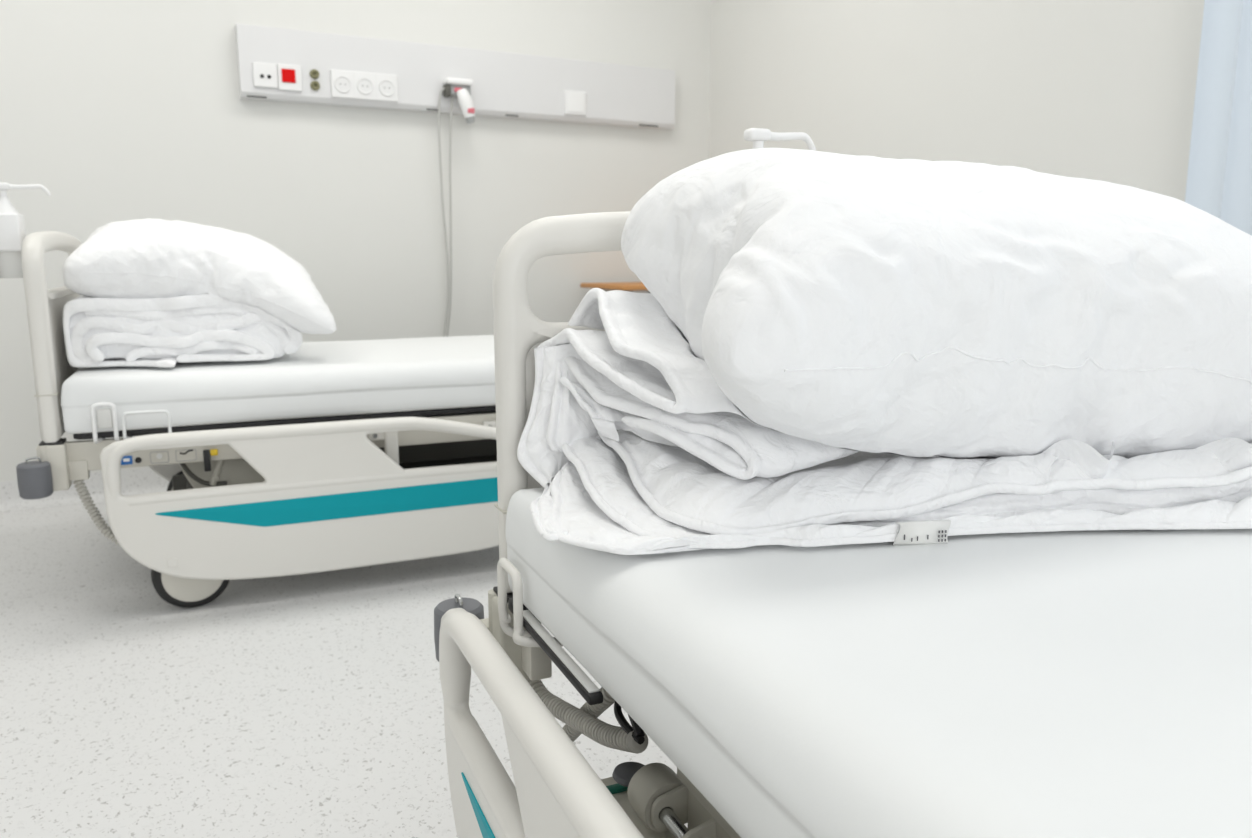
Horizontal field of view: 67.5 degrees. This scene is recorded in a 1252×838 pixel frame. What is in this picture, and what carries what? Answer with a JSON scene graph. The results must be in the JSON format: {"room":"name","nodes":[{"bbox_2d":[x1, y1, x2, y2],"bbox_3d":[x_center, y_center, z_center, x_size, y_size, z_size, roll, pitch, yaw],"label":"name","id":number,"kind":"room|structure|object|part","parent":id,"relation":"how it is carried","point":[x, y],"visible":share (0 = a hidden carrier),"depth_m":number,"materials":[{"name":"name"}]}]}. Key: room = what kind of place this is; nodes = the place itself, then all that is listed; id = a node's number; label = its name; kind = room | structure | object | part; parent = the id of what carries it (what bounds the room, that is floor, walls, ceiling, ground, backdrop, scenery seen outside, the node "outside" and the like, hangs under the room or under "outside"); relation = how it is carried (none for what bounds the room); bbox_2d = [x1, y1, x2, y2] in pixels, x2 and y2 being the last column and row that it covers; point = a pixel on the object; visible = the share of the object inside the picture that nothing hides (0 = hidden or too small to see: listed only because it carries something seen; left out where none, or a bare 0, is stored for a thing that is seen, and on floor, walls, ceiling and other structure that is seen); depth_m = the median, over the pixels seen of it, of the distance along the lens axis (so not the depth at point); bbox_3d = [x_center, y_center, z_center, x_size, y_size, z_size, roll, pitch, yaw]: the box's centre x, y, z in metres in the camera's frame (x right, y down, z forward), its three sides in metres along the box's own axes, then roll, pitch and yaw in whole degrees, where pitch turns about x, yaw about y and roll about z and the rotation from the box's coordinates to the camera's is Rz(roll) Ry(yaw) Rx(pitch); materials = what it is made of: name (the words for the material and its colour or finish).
{"room":"hospital room","nodes":[
{"label":"hospital room","id":0,"kind":"room"},
{"bbox_2d":[0,501,687,837],"bbox_3d":[-0.393,0.871,0.532,5.660,0.100,7.030,-5,11,-28],"label":"floor","id":1,"kind":"structure","parent":0,"point":[310,705],"depth_m":1.93,"materials":[{"name":"plastic"}]},
{"bbox_2d":[16,231,498,607],"bbox_3d":[-0.617,-0.106,3.032,2.182,0.963,1.046,-4,11,-23],"label":"hospital bed","id":2,"kind":"object","parent":1,"relation":"on","point":[295,496],"visible":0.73,"depth_m":2.41,"materials":[{"name":"white plastic"}]},
{"bbox_2d":[0,183,50,277],"bbox_3d":[-1.487,-0.460,2.307,0.140,0.234,0.082,-4,11,-23],"label":"dispenser","id":3,"kind":"object","parent":2,"relation":"attached to","point":[12,225],"visible":0.95,"depth_m":2.27,"materials":[{"name":"white plastic"}]},
{"bbox_2d":[0,251,22,277],"bbox_3d":[-1.515,-0.388,2.306,0.067,0.090,0.067,-4,11,-23],"label":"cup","id":4,"kind":"object","parent":3,"relation":"on","point":[10,261],"depth_m":2.28,"materials":[{"name":"white"}]},
{"bbox_2d":[0,197,25,250],"bbox_3d":[-1.515,-0.476,2.291,0.071,0.130,0.086,-5,11,-28],"label":"bottle","id":5,"kind":"object","parent":3,"relation":"on","point":[12,225],"depth_m":2.27,"materials":[{"name":"white plastic"}]},
{"bbox_3d":[-1.478,-0.559,2.293,0.121,0.036,0.026,-4,11,-23],"label":"pump lever","id":6,"kind":"part","parent":3,"relation":"part of","materials":[{"name":"white plastic"}]},
{"bbox_3d":[-1.551,-0.260,2.590,0.044,0.507,0.860,-4,11,-23],"label":"headboard","id":7,"kind":"part","parent":2,"relation":"part of","materials":[{"name":"white plastic"}]},
{"bbox_3d":[-1.551,-0.197,2.601,0.016,0.311,0.800,-4,11,-23],"label":"inset panel","id":8,"kind":"part","parent":2,"relation":"part of","materials":[{"name":"white plastic"}]},
{"bbox_3d":[-1.220,0.103,2.344,0.015,0.015,0.006,-4,11,-23],"label":"dark knob","id":9,"kind":"part","parent":2,"relation":"part of","materials":[{"name":"black plastic"}]},
{"bbox_3d":[-1.133,0.042,3.385,1.136,0.399,0.041,-4,11,-23],"label":"rail","id":10,"kind":"part","parent":2,"relation":"part of","materials":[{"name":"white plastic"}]},
{"bbox_3d":[-0.607,0.195,3.088,1.620,0.050,0.840,-4,11,-23],"label":"frame","id":11,"kind":"part","parent":2,"relation":"part of","materials":[{"name":"grey paint"}]},
{"bbox_3d":[-1.071,0.106,2.396,0.016,0.056,0.012,-4,11,-23],"label":"release lever","id":12,"kind":"part","parent":2,"relation":"part of","materials":[{"name":"black plastic"}]},
{"bbox_3d":[-0.989,0.162,2.581,0.435,0.209,0.012,-4,11,-23],"label":"head lift plate","id":13,"kind":"part","parent":2,"relation":"part of","materials":[{"name":"silver metal"}]},
{"bbox_2d":[61,335,495,433],"bbox_3d":[-0.607,-0.166,3.025,2.006,0.138,0.868,-4,11,-23],"label":"mattress","id":14,"kind":"object","parent":2,"relation":"on","point":[328,378],"visible":0.43,"depth_m":2.48,"materials":[{"name":"white fabric"}]},
{"bbox_2d":[63,293,301,366],"bbox_3d":[-1.225,-0.273,2.645,0.587,0.192,0.600,-4,11,-23],"label":"quilt","id":15,"kind":"object","parent":14,"relation":"on","point":[98,332],"visible":0.97,"depth_m":2.44,"materials":[{"name":"white fabric"}]},
{"bbox_2d":[62,218,335,333],"bbox_3d":[-1.191,-0.403,2.631,0.646,0.320,0.548,-5,11,-26],"label":"pillow","id":16,"kind":"object","parent":15,"relation":"on","point":[147,258],"visible":0.86,"depth_m":2.46,"materials":[{"name":"white fabric"}]},
{"bbox_3d":[-0.731,0.201,2.478,1.136,0.399,0.041,-4,11,-23],"label":"rail","id":17,"kind":"part","parent":2,"relation":"part of","materials":[{"name":"white plastic"}]},
{"bbox_2d":[380,412,496,462],"bbox_3d":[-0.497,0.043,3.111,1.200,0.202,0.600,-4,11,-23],"label":"bed rail","id":18,"kind":"object","parent":2,"relation":"on","point":[484,450],"depth_m":2.97,"materials":[{"name":"grey paint"}]},
{"bbox_2d":[434,211,740,837],"bbox_3d":[0.626,0.334,0.517,1.046,0.963,2.228,-4,11,-23],"label":"hospital bed","id":19,"kind":"object","parent":1,"relation":"on","point":[556,792],"visible":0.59,"depth_m":1.08,"materials":[{"name":"white plastic"}]},
{"bbox_3d":[-0.192,0.288,1.284,0.040,0.020,0.035,-4,11,-23],"label":"bumper arm","id":20,"kind":"part","parent":19,"relation":"part of","materials":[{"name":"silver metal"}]},
{"bbox_3d":[0.227,0.015,1.389,0.800,0.311,0.016,-4,11,-23],"label":"inset panel","id":21,"kind":"part","parent":19,"relation":"part of","materials":[{"name":"white plastic"}]},
{"bbox_3d":[-0.002,0.506,0.733,0.041,0.399,1.136,-4,11,-23],"label":"rail","id":22,"kind":"part","parent":19,"relation":"part of","materials":[{"name":"white plastic"}]},
{"bbox_3d":[0.227,-0.048,1.378,0.860,0.507,0.044,-4,11,-23],"label":"headboard","id":23,"kind":"part","parent":19,"relation":"part of","materials":[{"name":"white plastic"}]},
{"bbox_3d":[-0.037,0.408,1.019,0.110,0.006,0.012,-4,11,-23],"label":"green trim","id":24,"kind":"part","parent":19,"relation":"part of","materials":[{"name":"teal plastic"}]},
{"bbox_3d":[0.029,0.450,0.911,0.090,0.040,0.320,-4,11,-23],"label":"plate","id":25,"kind":"part","parent":19,"relation":"part of","materials":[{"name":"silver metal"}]},
{"bbox_2d":[744,128,815,150],"bbox_3d":[0.223,-0.314,1.411,0.140,0.234,0.082,-4,11,-23],"label":"dispenser","id":26,"kind":"object","parent":19,"relation":"attached to","point":[758,136],"visible":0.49,"depth_m":1.38,"materials":[{"name":"white plastic"}]},
{"bbox_2d":[506,487,1251,837],"bbox_3d":[0.640,0.280,0.477,0.876,0.137,2.003,-4,11,-23],"label":"mattress","id":27,"kind":"object","parent":19,"relation":"on","point":[1087,683],"visible":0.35,"depth_m":0.69,"materials":[{"name":"white fabric"}]},
{"bbox_2d":[517,288,1251,554],"bbox_3d":[0.327,-0.032,1.139,0.915,0.252,0.435,-1,10,-7],"label":"quilt","id":28,"kind":"object","parent":27,"relation":"on","point":[634,445],"visible":0.75,"depth_m":1.02,"materials":[{"name":"white fabric"}]},
{"bbox_2d":[904,530,946,541],"bbox_3d":[0.302,0.119,0.947,0.045,0.012,0.002,-2,10,-10],"label":"print","id":29,"kind":"object","parent":28,"relation":"on","point":[939,530],"depth_m":0.95},
{"bbox_2d":[621,148,1251,458],"bbox_3d":[0.440,-0.134,1.131,0.900,0.372,0.452,-4,11,-23],"label":"pillow","id":30,"kind":"object","parent":28,"relation":"on","point":[907,307],"visible":0.98,"depth_m":0.97,"materials":[{"name":"white fabric"}]},
{"bbox_2d":[580,282,649,292],"bbox_3d":[0.221,-0.231,4.290,0.740,0.776,0.431,-5,11,-28],"label":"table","id":31,"kind":"object","parent":1,"relation":"on","point":[637,287],"visible":0.06,"depth_m":4.01,"materials":[{"name":"brown wood"}]},
{"bbox_2d":[0,0,710,481],"bbox_3d":[-2.031,-1.059,3.294,5.660,2.750,0.100,-5,11,-28],"label":"wall","id":32,"kind":"structure","parent":0,"point":[123,110],"depth_m":3.72,"materials":[{"name":"white paint"}]},
{"bbox_2d":[0,468,169,511],"bbox_3d":[-1.996,0.256,3.459,5.460,0.102,0.045,-5,11,-28],"label":"baseboard","id":33,"kind":"structure","parent":32,"relation":"attached to","point":[141,480],"depth_m":3.48,"materials":[{"name":"plastic"}]},
{"bbox_2d":[235,23,674,129],"bbox_3d":[-0.610,-1.402,3.906,1.874,0.258,0.076,-5,11,-28],"label":"panel","id":34,"kind":"object","parent":32,"relation":"attached to","point":[274,64],"visible":1,"depth_m":3.80,"materials":[{"name":"white metal"}]},
{"bbox_2d":[252,62,277,87],"bbox_3d":[-1.345,-1.282,3.495,0.085,0.087,0.011,-5,11,-28],"label":"socket","id":35,"kind":"object","parent":34,"relation":"attached to","point":[264,74],"depth_m":3.49,"materials":[{"name":"white plastic"}]},
{"bbox_2d":[277,64,301,91],"bbox_3d":[-1.269,-1.288,3.535,0.085,0.094,0.011,-5,11,-28],"label":"switch","id":36,"kind":"object","parent":34,"relation":"attached to","point":[289,76],"depth_m":3.53,"materials":[{"name":"red"}]},
{"bbox_2d":[330,69,397,101],"bbox_3d":[-1.022,-1.303,3.667,0.256,0.103,0.011,-5,11,-28],"label":"socket","id":37,"kind":"object","parent":34,"relation":"attached to","point":[346,85],"depth_m":3.66,"materials":[{"name":"grey plastic"}]},
{"bbox_2d":[438,77,474,336],"bbox_3d":[-0.708,-0.787,3.902,0.180,1.203,0.095,-2,10,-14],"label":"handset","id":38,"kind":"object","parent":34,"relation":"hanging from","point":[458,87],"visible":0.79,"depth_m":3.83,"materials":[{"name":"white plastic"}]},
{"bbox_3d":[-0.750,-0.771,3.909,0.094,1.170,0.059,-5,11,-28],"label":"cord","id":39,"kind":"part","parent":38,"relation":"part of","materials":[{"name":"grey plastic"}]},
{"bbox_2d":[564,90,585,115],"bbox_3d":[-0.221,-1.379,4.090,0.102,0.101,0.011,-5,11,-28],"label":"outlet","id":40,"kind":"object","parent":34,"relation":"attached to","point":[574,100],"depth_m":4.08,"materials":[{"name":"white plastic"}]},
{"bbox_2d":[709,0,1204,201],"bbox_3d":[2.057,-0.759,1.580,0.100,2.750,6.830,-5,11,-28],"label":"wall","id":41,"kind":"structure","parent":0,"point":[1103,90],"depth_m":3.12,"materials":[{"name":"white paint"}]},
{"bbox_3d":[-0.393,-1.936,0.040,5.660,0.100,7.030,-5,11,-28],"label":"ceiling","id":42,"kind":"structure","parent":0,"visible":0},
{"bbox_2d":[1185,0,1251,235],"bbox_3d":[1.627,-0.843,2.149,0.026,2.480,0.620,-5,11,-28],"label":"curtain","id":43,"kind":"object","parent":42,"relation":"hanging from","point":[1219,175],"visible":0.26,"depth_m":2.38,"materials":[{"name":"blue fabric"}]}
]}

